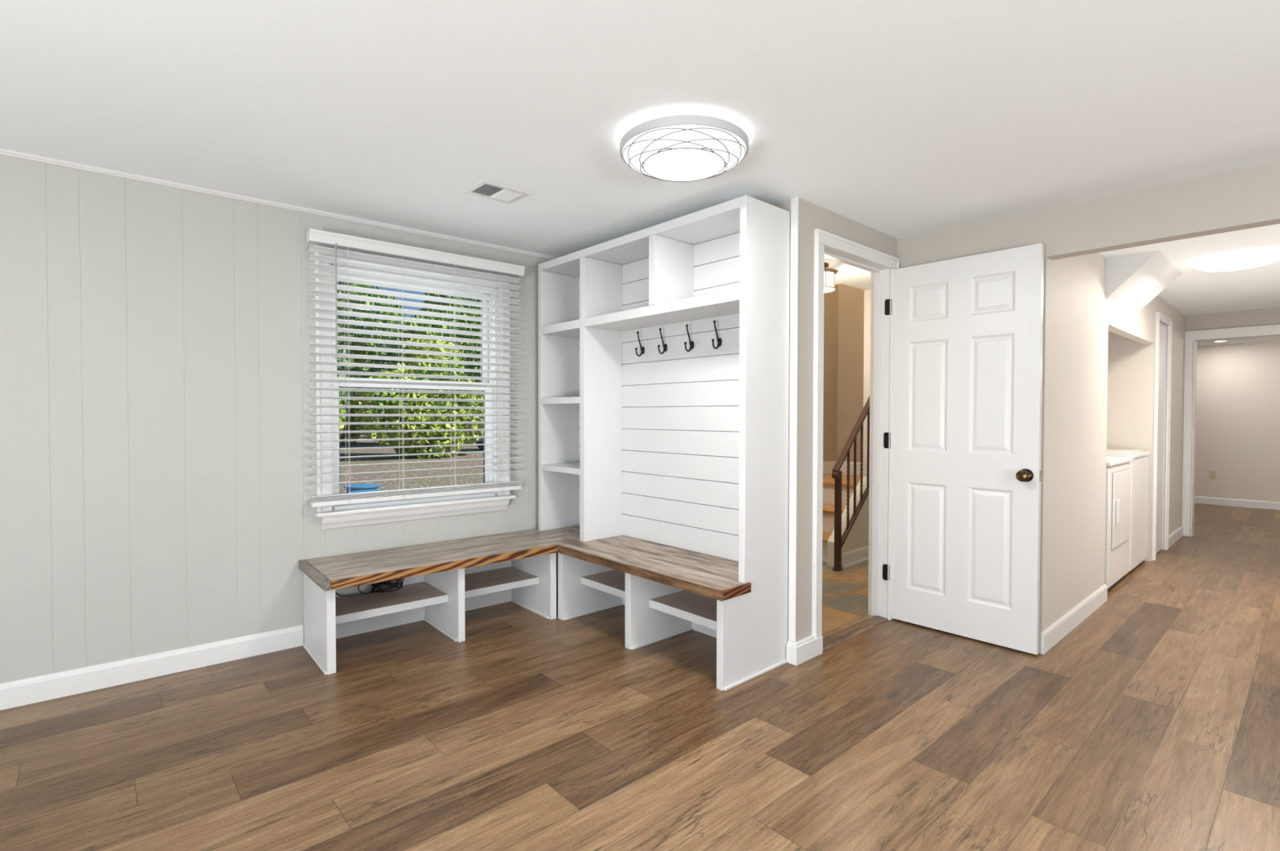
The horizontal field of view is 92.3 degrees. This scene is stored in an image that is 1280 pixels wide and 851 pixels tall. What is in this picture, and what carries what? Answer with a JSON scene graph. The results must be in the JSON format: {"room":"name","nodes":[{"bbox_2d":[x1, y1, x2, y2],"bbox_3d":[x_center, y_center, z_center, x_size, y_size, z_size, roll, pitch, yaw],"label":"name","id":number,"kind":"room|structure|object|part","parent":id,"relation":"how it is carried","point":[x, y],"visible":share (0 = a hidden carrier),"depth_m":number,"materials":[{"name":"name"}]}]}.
{"room":"mudroom","nodes":[
{"label":"mudroom","id":0,"kind":"room"},
{"bbox_2d":[0,154,557,684],"bbox_3d":[-2.457,-0.009,2.642,5.370,2.300,0.130,-1,1,-40],"label":"wall","id":1,"kind":"structure","parent":0,"point":[156,491],"depth_m":2.79,"materials":[{"name":"paint"}]},
{"bbox_2d":[0,625,303,711],"bbox_3d":[-3.105,1.099,2.027,3.565,0.104,0.013,-1,1,-40],"label":"baseboard","id":2,"kind":"structure","parent":1,"relation":"attached to","point":[22,692],"depth_m":2.75,"materials":[{"name":"white paint"}]},
{"bbox_2d":[0,148,559,259],"bbox_3d":[-2.433,-1.102,2.542,5.200,0.034,0.024,-1,1,-40],"label":"crown molding","id":3,"kind":"structure","parent":1,"relation":"attached to","point":[3,152],"depth_m":2.96,"materials":[{"name":"white paint"}]},
{"bbox_2d":[314,244,515,529],"bbox_3d":[-1.281,-0.200,3.584,1.142,1.478,0.190,-1,1,-40],"label":"window","id":4,"kind":"structure","parent":1,"relation":"in","point":[346,516],"depth_m":3.51,"materials":[{"name":"white paint"}]},
{"bbox_3d":[-1.330,-0.535,3.620,0.929,0.632,0.028,-1,1,-40],"label":"sash","id":5,"kind":"part","parent":4,"relation":"part of","materials":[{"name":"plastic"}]},
{"bbox_3d":[-1.308,0.081,3.604,0.929,0.692,0.028,-1,1,-40],"label":"sash","id":6,"kind":"part","parent":4,"relation":"part of","materials":[{"name":"plastic"}]},
{"bbox_3d":[-1.240,0.458,3.546,1.142,0.020,0.060,-1,1,-40],"label":"sill","id":7,"kind":"part","parent":4,"relation":"part of","materials":[{"name":"white paint"}]},
{"bbox_2d":[306,228,524,507],"bbox_3d":[-1.212,-0.292,3.507,1.215,1.404,0.078,-1,1,-40],"label":"window blind","id":8,"kind":"object","parent":4,"relation":"attached to","point":[313,236],"visible":1,"depth_m":3.44,"materials":[{"name":"plastic"}]},
{"bbox_3d":[-1.546,-0.265,3.242,0.007,1.355,0.056,-1,1,-42],"label":"ladder cord","id":9,"kind":"part","parent":8,"relation":"part of","materials":[{"name":"white fabric"}]},
{"bbox_3d":[-1.331,-0.268,3.422,0.007,1.355,0.056,-1,1,-42],"label":"ladder cord","id":10,"kind":"part","parent":8,"relation":"part of","materials":[{"name":"white fabric"}]},
{"bbox_3d":[-1.223,0.398,3.525,1.192,0.024,0.050,-1,1,-40],"label":"rail","id":11,"kind":"part","parent":8,"relation":"part of","materials":[{"name":"plastic"}]},
{"bbox_3d":[-1.101,-0.271,3.614,0.007,1.355,0.056,-1,1,-42],"label":"ladder cord","id":12,"kind":"part","parent":8,"relation":"part of","materials":[{"name":"white fabric"}]},
{"bbox_3d":[-0.871,-0.274,3.807,0.007,1.355,0.056,-1,1,-42],"label":"ladder cord","id":13,"kind":"part","parent":8,"relation":"part of","materials":[{"name":"white fabric"}]},
{"bbox_2d":[339,424,483,493],"bbox_3d":[-20.186,0.693,44.932,90.000,0.100,86.200,-1,1,-42],"label":"retaining wall","id":14,"kind":"structure","parent":0,"point":[391,485],"depth_m":16.36,"materials":[{"name":"grey stone"}]},
{"bbox_2d":[339,400,345,436],"bbox_3d":[-10.421,-0.458,17.548,4.079,3.798,2.486,1,1,23],"label":"shrub","id":15,"kind":"object","parent":14,"relation":"on","point":[341,411],"visible":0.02,"depth_m":17.52,"materials":[{"name":"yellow plant"}]},
{"bbox_2d":[337,315,355,413],"bbox_3d":[-13.531,-2.155,24.145,4.286,6.783,6.705,0,1,-9],"label":"tree","id":16,"kind":"object","parent":14,"relation":"on","point":[342,393],"visible":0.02,"depth_m":24.51,"materials":[{"name":"green plant"}]},
{"bbox_2d":[339,391,363,444],"bbox_3d":[-14.399,-0.321,29.780,1.933,2.954,3.172,0,1,-1],"label":"shrub","id":17,"kind":"object","parent":14,"relation":"on","point":[353,427],"visible":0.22,"depth_m":29.31,"materials":[{"name":"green plant"}]},
{"bbox_2d":[343,484,379,493],"bbox_3d":[-4.593,1.118,10.145,0.540,0.285,0.540,-1,1,-42],"label":"bin","id":18,"kind":"object","parent":14,"relation":"on","point":[356,486],"visible":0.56,"depth_m":9.99,"materials":[{"name":"blue plastic"}]},
{"bbox_2d":[345,487,377,493],"bbox_3d":[-4.593,1.135,10.145,0.520,0.250,0.520,-1,1,-42],"label":"tub","id":19,"kind":"object","parent":18,"relation":"in","point":[351,489],"depth_m":9.92,"materials":[{"name":"blue plastic"}]},
{"bbox_3d":[-4.593,0.993,10.143,0.540,0.035,0.540,-1,1,-42],"label":"lid","id":20,"kind":"part","parent":18,"relation":"part of","materials":[{"name":"blue plastic"}]},
{"bbox_2d":[347,489,384,493],"bbox_3d":[-4.141,1.132,9.342,0.540,0.285,0.540,-1,1,-42],"label":"bin","id":21,"kind":"object","parent":14,"relation":"on","point":[362,491],"visible":0.22,"depth_m":9.34,"materials":[{"name":"blue plastic"}]},
{"bbox_2d":[337,281,410,392],"bbox_3d":[-17.828,-5.069,35.646,9.644,11.921,6.449,1,1,23],"label":"tree","id":22,"kind":"object","parent":14,"relation":"on","point":[341,308],"visible":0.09,"depth_m":33.95,"materials":[{"name":"green plant"}]},
{"bbox_2d":[351,333,483,458],"bbox_3d":[-7.150,-0.862,20.871,4.985,4.642,3.038,-1,1,-42],"label":"shrub","id":23,"kind":"object","parent":14,"relation":"on","point":[359,394],"visible":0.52,"depth_m":20.12,"materials":[{"name":"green plant"}]},
{"bbox_2d":[383,302,480,371],"bbox_3d":[-14.456,-4.308,47.197,10.431,10.551,6.668,-1,1,-34],"label":"tree","id":24,"kind":"object","parent":14,"relation":"on","point":[415,316],"visible":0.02,"depth_m":44.67,"materials":[{"name":"green plant"}]},
{"bbox_2d":[386,293,480,414],"bbox_3d":[-8.593,-2.976,28.519,6.429,7.947,4.299,-1,1,-42],"label":"tree","id":25,"kind":"object","parent":14,"relation":"on","point":[406,323],"visible":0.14,"depth_m":27.49,"materials":[{"name":"green plant"}]},
{"bbox_2d":[406,350,482,440],"bbox_3d":[-10.146,-1.948,37.904,7.200,5.450,6.800,-1,1,-42],"label":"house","id":26,"kind":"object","parent":14,"relation":"on","point":[478,417],"visible":0.02,"depth_m":34.57,"materials":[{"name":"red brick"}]},
{"bbox_2d":[466,427,483,449],"bbox_3d":[-4.936,0.286,25.552,4.089,1.420,1.780,-1,1,-42],"label":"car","id":27,"kind":"object","parent":14,"relation":"on","point":[479,442],"visible":0.06,"depth_m":24.82,"materials":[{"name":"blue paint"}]},
{"bbox_2d":[0,503,1279,850],"bbox_3d":[2.875,1.138,3.290,13.850,0.001,6.220,-1,1,-42],"label":"floor","id":28,"kind":"structure","parent":0,"point":[1153,724],"depth_m":2.26,"materials":[{"name":"wood"}]},
{"bbox_2d":[298,525,751,675],"bbox_3d":[-0.520,0.917,3.050,1.727,0.441,1.808,-1,1,-42],"label":"storage bench","id":29,"kind":"object","parent":28,"relation":"on","point":[443,580],"visible":0.97,"depth_m":3.27,"materials":[{"name":"white paint"}]},
{"bbox_3d":[-1.583,1.130,2.983,0.009,0.014,0.462,-1,1,-40],"label":"shoe molding","id":30,"kind":"part","parent":29,"relation":"part of","materials":[{"name":"white paint"}]},
{"bbox_3d":[-1.568,0.938,2.999,0.038,0.398,0.482,-1,1,-40],"label":"panel","id":31,"kind":"part","parent":29,"relation":"part of","materials":[{"name":"white paint"}]},
{"bbox_2d":[335,578,404,597],"bbox_3d":[-1.472,0.819,3.286,0.393,0.168,0.150,-1,1,-42],"label":"power cable","id":32,"kind":"object","parent":29,"relation":"on","point":[384,585],"visible":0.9,"depth_m":3.30,"materials":[{"name":"black plastic"}]},
{"bbox_2d":[335,582,448,624],"bbox_3d":[-1.366,0.930,3.246,0.598,0.038,0.360,-1,1,-42],"label":"shelf","id":33,"kind":"object","parent":29,"relation":"attached to","point":[412,595],"depth_m":3.22,"materials":[{"name":"white paint"}]},
{"bbox_3d":[-1.107,1.124,3.391,0.009,0.014,0.446,-1,1,-40],"label":"shoe molding","id":34,"kind":"part","parent":29,"relation":"part of","materials":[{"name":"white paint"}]},
{"bbox_2d":[464,566,538,598],"bbox_3d":[-0.912,0.924,3.627,0.532,0.038,0.358,-1,1,-42],"label":"shelf","id":35,"kind":"object","parent":29,"relation":"attached to","point":[490,580],"depth_m":3.62,"materials":[{"name":"white paint"}]},
{"bbox_3d":[-0.678,1.118,3.750,0.009,0.014,0.446,-1,1,-40],"label":"shoe molding","id":36,"kind":"part","parent":29,"relation":"part of","materials":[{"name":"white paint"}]},
{"bbox_3d":[-0.658,0.926,3.761,0.040,0.398,0.482,-1,1,-40],"label":"panel","id":37,"kind":"part","parent":29,"relation":"part of","materials":[{"name":"white paint"}]},
{"bbox_2d":[537,195,790,691],"bbox_3d":[-0.023,0.051,3.414,0.483,2.162,1.695,-1,1,-42],"label":"hall tree","id":38,"kind":"object","parent":28,"relation":"on","point":[664,348],"visible":0.94,"depth_m":3.32,"materials":[{"name":"white paint"}]},
{"bbox_3d":[-0.522,-0.159,4.077,0.335,1.675,0.037,-1,1,-42],"label":"panel","id":39,"kind":"part","parent":38,"relation":"part of","materials":[{"name":"white paint"}]},
{"bbox_2d":[541,396,579,404],"bbox_3d":[-0.387,-0.155,3.895,0.292,0.040,0.412,-1,1,-42],"label":"shelf","id":40,"kind":"object","parent":38,"relation":"attached to","point":[544,400],"depth_m":3.82,"materials":[{"name":"white paint"}]},
{"bbox_2d":[541,319,579,338],"bbox_3d":[-0.387,-0.609,3.887,0.292,0.051,0.412,-1,1,-42],"label":"shelf","id":41,"kind":"object","parent":38,"relation":"attached to","point":[567,330],"depth_m":3.86,"materials":[{"name":"white paint"}]},
{"bbox_2d":[542,462,579,475],"bbox_3d":[-0.388,0.272,3.902,0.292,0.035,0.412,-1,1,-42],"label":"shelf","id":42,"kind":"object","parent":38,"relation":"attached to","point":[547,468],"depth_m":3.87,"materials":[{"name":"white paint"}]},
{"bbox_3d":[-0.272,1.119,3.710,0.450,0.014,0.009,-1,1,-42],"label":"shoe molding","id":43,"kind":"part","parent":38,"relation":"part of","materials":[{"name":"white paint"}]},
{"bbox_2d":[581,569,625,599],"bbox_3d":[-0.043,0.919,3.543,0.328,0.040,0.554,-1,1,-42],"label":"shelf","id":44,"kind":"object","parent":38,"relation":"attached to","point":[612,582],"depth_m":3.58,"materials":[{"name":"white paint"}]},
{"bbox_3d":[0.133,-0.149,3.557,0.030,1.676,1.611,-1,1,-42],"label":"panel","id":45,"kind":"part","parent":38,"relation":"part of","materials":[{"name":"white paint"}]},
{"bbox_2d":[584,288,739,331],"bbox_3d":[0.168,-0.597,3.270,0.292,0.051,1.152,-1,1,-42],"label":"shelf","id":46,"kind":"object","parent":38,"relation":"attached to","point":[723,305],"depth_m":3.21,"materials":[{"name":"white paint"}]},
{"bbox_3d":[0.128,1.127,3.265,0.450,0.014,0.009,-1,1,-42],"label":"shoe molding","id":47,"kind":"part","parent":38,"relation":"part of","materials":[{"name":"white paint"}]},
{"bbox_2d":[649,590,716,630],"bbox_3d":[0.364,0.928,3.090,0.328,0.040,0.578,-1,1,-42],"label":"shelf","id":48,"kind":"object","parent":38,"relation":"attached to","point":[700,610],"depth_m":3.11,"materials":[{"name":"white paint"}]},
{"bbox_3d":[0.524,0.062,2.804,0.483,2.162,0.035,-1,1,-42],"label":"panel","id":49,"kind":"part","parent":38,"relation":"part of","materials":[{"name":"white paint"}]},
{"bbox_3d":[0.533,1.136,2.802,0.454,0.014,0.010,-1,1,-42],"label":"shoe molding","id":50,"kind":"part","parent":38,"relation":"part of","materials":[{"name":"white paint"}]},
{"bbox_2d":[822,615,888,650],"bbox_3d":[1.144,1.127,3.361,0.739,0.013,0.090,-1,1,-42],"label":"threshold","id":51,"kind":"object","parent":28,"relation":"on","point":[830,641],"visible":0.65,"depth_m":3.36,"materials":[{"name":"brown wood"}]},
{"bbox_2d":[1104,456,1133,591],"bbox_3d":[3.131,0.624,4.557,0.699,0.985,0.743,-1,1,-42],"label":"cabinet","id":52,"kind":"object","parent":28,"relation":"on","point":[1118,471],"visible":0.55,"depth_m":4.22,"materials":[{"name":"wood"}]},
{"bbox_3d":[3.241,0.583,4.168,0.040,0.160,0.019,-1,1,-42],"label":"handle","id":53,"kind":"part","parent":52,"relation":"part of","materials":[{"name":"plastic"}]},
{"bbox_3d":[3.382,0.576,4.314,0.555,0.510,0.009,-1,1,-42],"label":"door","id":54,"kind":"part","parent":52,"relation":"part of","materials":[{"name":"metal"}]},
{"bbox_2d":[1106,448,1150,573],"bbox_3d":[3.645,0.609,5.032,0.665,1.000,0.723,-1,1,-42],"label":"washer","id":55,"kind":"object","parent":28,"relation":"on","point":[1140,464],"visible":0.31,"depth_m":4.74,"materials":[{"name":"metal"}]},
{"bbox_3d":[3.693,0.204,4.972,0.565,0.011,0.505,-1,1,-42],"label":"lid","id":56,"kind":"part","parent":55,"relation":"part of","materials":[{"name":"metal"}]},
{"bbox_2d":[0,0,1279,257],"bbox_3d":[-0.031,-1.090,0.624,6.310,0.198,6.500,-1,1,-42],"label":"ceiling","id":57,"kind":"structure","parent":0,"point":[895,118],"depth_m":2.00,"materials":[{"name":"paint"}]},
{"bbox_2d":[463,180,530,204],"bbox_3d":[-0.670,-1.091,2.880,0.245,0.009,0.194,-1,1,-42],"label":"ceiling vent","id":58,"kind":"object","parent":57,"relation":"in","point":[484,188],"visible":1,"depth_m":2.87,"materials":[{"name":"white metal"}]},
{"bbox_2d":[619,114,749,182],"bbox_3d":[0.163,-1.019,2.295,0.480,0.104,0.480,-1,1,-42],"label":"ceiling light","id":59,"kind":"object","parent":57,"relation":"attached to","point":[677,148],"visible":1,"depth_m":2.17,"materials":[{"name":"white glass"}]},
{"bbox_2d":[643,146,724,181],"bbox_3d":[0.163,-0.970,2.296,0.306,0.006,0.306,-1,1,-42],"label":"diffuser","id":60,"kind":"object","parent":59,"relation":"attached to","point":[664,163],"depth_m":2.27,"materials":[{"name":"white glass"}]},
{"bbox_2d":[776,197,897,642],"bbox_3d":[1.132,-0.011,3.356,1.150,2.290,0.120,-1,1,-42],"label":"wall","id":61,"kind":"structure","parent":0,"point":[811,216],"depth_m":2.98,"materials":[{"name":"beige paint"}]},
{"bbox_2d":[788,196,798,642],"bbox_3d":[0.733,-0.024,2.936,0.005,2.122,0.039,-1,1,-42],"label":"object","id":62,"kind":"structure","parent":61,"relation":"attached to","point":[794,202],"depth_m":2.93,"materials":[{"name":"white paint"}]},
{"bbox_2d":[786,633,822,666],"bbox_3d":[0.807,1.088,3.010,0.231,0.103,0.058,-1,1,-42],"label":"baseboard","id":63,"kind":"structure","parent":61,"relation":"attached to","point":[802,651],"depth_m":2.96,"materials":[{"name":"white paint"}]},
{"bbox_2d":[811,228,899,638],"bbox_3d":[1.140,0.084,3.350,0.862,2.101,0.142,-1,1,-42],"label":"door frame","id":64,"kind":"structure","parent":61,"relation":"attached to","point":[880,275],"depth_m":3.56,"materials":[{"name":"white paint"}]},
{"bbox_2d":[882,243,1044,654],"bbox_3d":[1.686,0.115,3.283,0.100,2.018,0.793,-1,1,-42],"label":"door","id":65,"kind":"structure","parent":64,"relation":"attached to","point":[968,331],"depth_m":3.25,"materials":[{"name":"white paint"}]},
{"bbox_3d":[1.883,0.248,3.021,0.038,0.059,0.059,-1,1,-42],"label":"knob","id":66,"kind":"part","parent":65,"relation":"part of","materials":[{"name":"brown metal"}]},
{"bbox_2d":[822,284,864,475],"bbox_3d":[1.210,-1.219,5.017,3.270,4.650,1.080,-1,1,-42],"label":"wall","id":67,"kind":"structure","parent":0,"point":[844,306],"depth_m":6.25,"materials":[{"name":"beige paint"}]},
{"bbox_2d":[822,461,860,475],"bbox_3d":[1.794,0.738,5.632,1.340,0.720,0.760,-1,1,-42],"label":"baseboard","id":68,"kind":"structure","parent":67,"relation":"attached to","point":[828,467],"depth_m":6.22,"materials":[{"name":"white paint"}]},
{"bbox_2d":[822,561,871,638],"bbox_3d":[1.425,1.119,4.837,3.440,0.021,1.740,-1,1,-42],"label":"floor","id":69,"kind":"structure","parent":0,"point":[845,593],"depth_m":4.00,"materials":[{"name":"tile"}]},
{"bbox_2d":[822,473,860,563],"bbox_3d":[1.782,0.800,5.620,1.365,0.593,0.732,-1,1,-42],"label":"stairs","id":70,"kind":"structure","parent":69,"relation":"on","point":[828,481],"depth_m":5.37,"materials":[{"name":"paint"}]},
{"bbox_2d":[831,395,870,571],"bbox_3d":[1.776,0.311,4.933,0.812,1.592,0.054,-1,1,-42],"label":"stair railing","id":71,"kind":"object","parent":69,"relation":"on","point":[839,540],"visible":0.96,"depth_m":4.80,"materials":[{"name":"brown metal"}]},
{"bbox_3d":[1.517,0.723,4.708,0.040,0.753,0.040,-1,1,-42],"label":"newel post","id":72,"kind":"part","parent":71,"relation":"part of","materials":[{"name":"brown metal"}]},
{"bbox_3d":[1.776,-0.041,4.927,0.812,0.888,0.046,-1,1,-42],"label":"handrail","id":73,"kind":"part","parent":71,"relation":"part of","materials":[{"name":"brown wood"}]},
{"bbox_3d":[1.766,0.642,4.930,0.628,0.610,0.032,-1,1,-42],"label":"rail","id":74,"kind":"part","parent":71,"relation":"part of","materials":[{"name":"brown metal"}]},
{"bbox_2d":[824,257,871,290],"bbox_3d":[1.435,-1.190,4.790,3.440,0.120,1.760,-1,1,-42],"label":"ceiling","id":75,"kind":"structure","parent":0,"point":[848,275],"depth_m":4.63,"materials":[{"name":"paint"}]},
{"bbox_2d":[823,262,838,293],"bbox_3d":[1.251,-1.029,4.278,0.244,0.184,0.244,-1,1,-42],"label":"ceiling light","id":76,"kind":"object","parent":75,"relation":"attached to","point":[829,273],"visible":0.33,"depth_m":4.19,"materials":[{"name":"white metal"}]},
{"bbox_3d":[1.251,-0.997,4.279,0.200,0.120,0.200,-1,1,-42],"label":"lamp shade","id":77,"kind":"part","parent":76,"relation":"part of","materials":[{"name":"white glass"}]},
{"bbox_2d":[842,493,869,552],"bbox_3d":[2.054,0.603,5.285,1.415,1.000,0.100,-1,1,-42],"label":"wall","id":78,"kind":"structure","parent":0,"point":[858,536],"depth_m":4.98,"materials":[{"name":"paint"}]},
{"bbox_2d":[826,476,866,568],"bbox_3d":[1.737,0.751,5.001,0.578,0.711,0.122,-1,1,-42],"label":"trim","id":79,"kind":"structure","parent":78,"relation":"attached to","point":[830,559],"depth_m":4.92,"materials":[{"name":"white paint"}]},
{"bbox_2d":[842,546,868,568],"bbox_3d":[1.929,1.048,5.092,0.948,0.115,0.032,-1,1,-42],"label":"baseboard","id":80,"kind":"structure","parent":78,"relation":"attached to","point":[859,556],"depth_m":4.90,"materials":[{"name":"white paint"}]},
{"bbox_2d":[862,289,871,476],"bbox_3d":[2.483,-0.015,5.189,0.890,2.240,0.800,-1,1,-42],"label":"wall","id":81,"kind":"structure","parent":0,"point":[867,293],"depth_m":5.16,"materials":[{"name":"beige paint"}]},
{"bbox_2d":[897,160,1279,653],"bbox_3d":[3.015,0.015,2.024,0.130,2.290,4.380,-1,1,-42],"label":"wall","id":82,"kind":"structure","parent":0,"point":[1246,197],"depth_m":2.83,"materials":[{"name":"beige paint"}]},
{"bbox_2d":[1041,253,1185,632],"bbox_3d":[3.412,-0.034,4.900,4.535,2.290,0.870,-1,1,-42],"label":"wall","id":83,"kind":"structure","parent":0,"point":[1100,367],"depth_m":3.65,"materials":[{"name":"beige paint"}]},
{"bbox_2d":[1040,583,1107,654],"bbox_3d":[2.487,1.081,3.543,1.353,0.104,0.083,-1,1,-42],"label":"baseboard","id":84,"kind":"structure","parent":83,"relation":"attached to","point":[1052,635],"depth_m":3.40,"materials":[{"name":"white paint"}]},
{"bbox_2d":[1155,322,1167,553],"bbox_3d":[4.420,0.113,5.287,0.518,1.982,0.086,-1,1,-42],"label":"door","id":85,"kind":"structure","parent":83,"relation":"in","point":[1162,327],"depth_m":5.34,"materials":[{"name":"white paint"}]},
{"bbox_2d":[1151,311,1172,560],"bbox_3d":[4.458,0.086,5.245,0.632,2.040,0.026,-1,1,-42],"label":"door frame","id":86,"kind":"structure","parent":83,"relation":"attached to","point":[1160,317],"depth_m":5.40,"materials":[{"name":"white paint"}]},
{"bbox_2d":[1168,525,1182,548],"bbox_3d":[5.035,1.048,5.785,0.940,0.100,0.013,-1,1,-42],"label":"baseboard","id":87,"kind":"structure","parent":83,"relation":"attached to","point":[1177,534],"depth_m":5.79,"materials":[{"name":"white paint"}]},
{"bbox_2d":[1105,250,1182,315],"bbox_3d":[3.360,-0.933,4.072,0.900,0.265,0.267,-1,1,-42],"label":"wall","id":88,"kind":"structure","parent":0,"point":[1132,281],"depth_m":3.90,"materials":[{"name":"paint"}]},
{"bbox_2d":[1098,223,1279,315],"bbox_3d":[4.341,-1.111,3.920,4.520,0.120,1.860,-1,1,-42],"label":"ceiling","id":89,"kind":"structure","parent":0,"point":[1195,291],"depth_m":4.36,"materials":[{"name":"paint"}]},
{"bbox_2d":[1192,248,1279,271],"bbox_3d":[3.731,-1.016,3.837,0.420,0.068,0.420,-1,1,-42],"label":"ceiling light","id":90,"kind":"object","parent":89,"relation":"attached to","point":[1242,260],"visible":1,"depth_m":3.74,"materials":[{"name":"white paint"}]},
{"bbox_3d":[3.731,-1.043,3.837,0.400,0.014,0.400,-1,1,-42],"label":"plate","id":91,"kind":"part","parent":90,"relation":"part of","materials":[{"name":"white paint"}]},
{"bbox_2d":[1185,306,1279,516],"bbox_3d":[6.005,-0.046,5.496,0.120,2.300,1.950,-1,1,-42],"label":"wall","id":92,"kind":"structure","parent":0,"point":[1263,317],"depth_m":5.82,"materials":[{"name":"beige paint"}]},
{"bbox_2d":[1182,324,1279,537],"bbox_3d":[6.040,0.095,5.448,0.154,2.021,1.829,-1,1,-42],"label":"door frame","id":93,"kind":"structure","parent":92,"relation":"attached to","point":[1191,338],"depth_m":6.04,"materials":[{"name":"white paint"}]},
{"bbox_2d":[1194,341,1279,502],"bbox_3d":[6.796,-0.070,6.979,3.200,2.300,5.500,-1,1,-42],"label":"wall","id":94,"kind":"structure","parent":0,"point":[1237,391],"depth_m":8.04,"materials":[{"name":"beige paint"}]},
{"bbox_2d":[1208,470,1217,479],"bbox_3d":[7.671,0.653,8.225,0.008,0.114,0.074,-1,1,-42],"label":"wall outlet","id":95,"kind":"object","parent":94,"relation":"attached to","point":[1212,473],"visible":1,"depth_m":8.22,"materials":[{"name":"beige plastic"}]},
{"bbox_2d":[1194,496,1279,510],"bbox_3d":[7.891,1.015,7.982,0.013,0.100,5.100,-1,1,-42],"label":"baseboard","id":96,"kind":"structure","parent":94,"relation":"attached to","point":[1197,500],"depth_m":8.04,"materials":[{"name":"white paint"}]},
{"bbox_2d":[1196,336,1279,346],"bbox_3d":[6.794,-1.138,7.025,3.280,0.165,5.400,-1,1,-42],"label":"ceiling","id":97,"kind":"structure","parent":0,"point":[1270,339],"depth_m":7.80,"materials":[{"name":"paint"}]}
]}

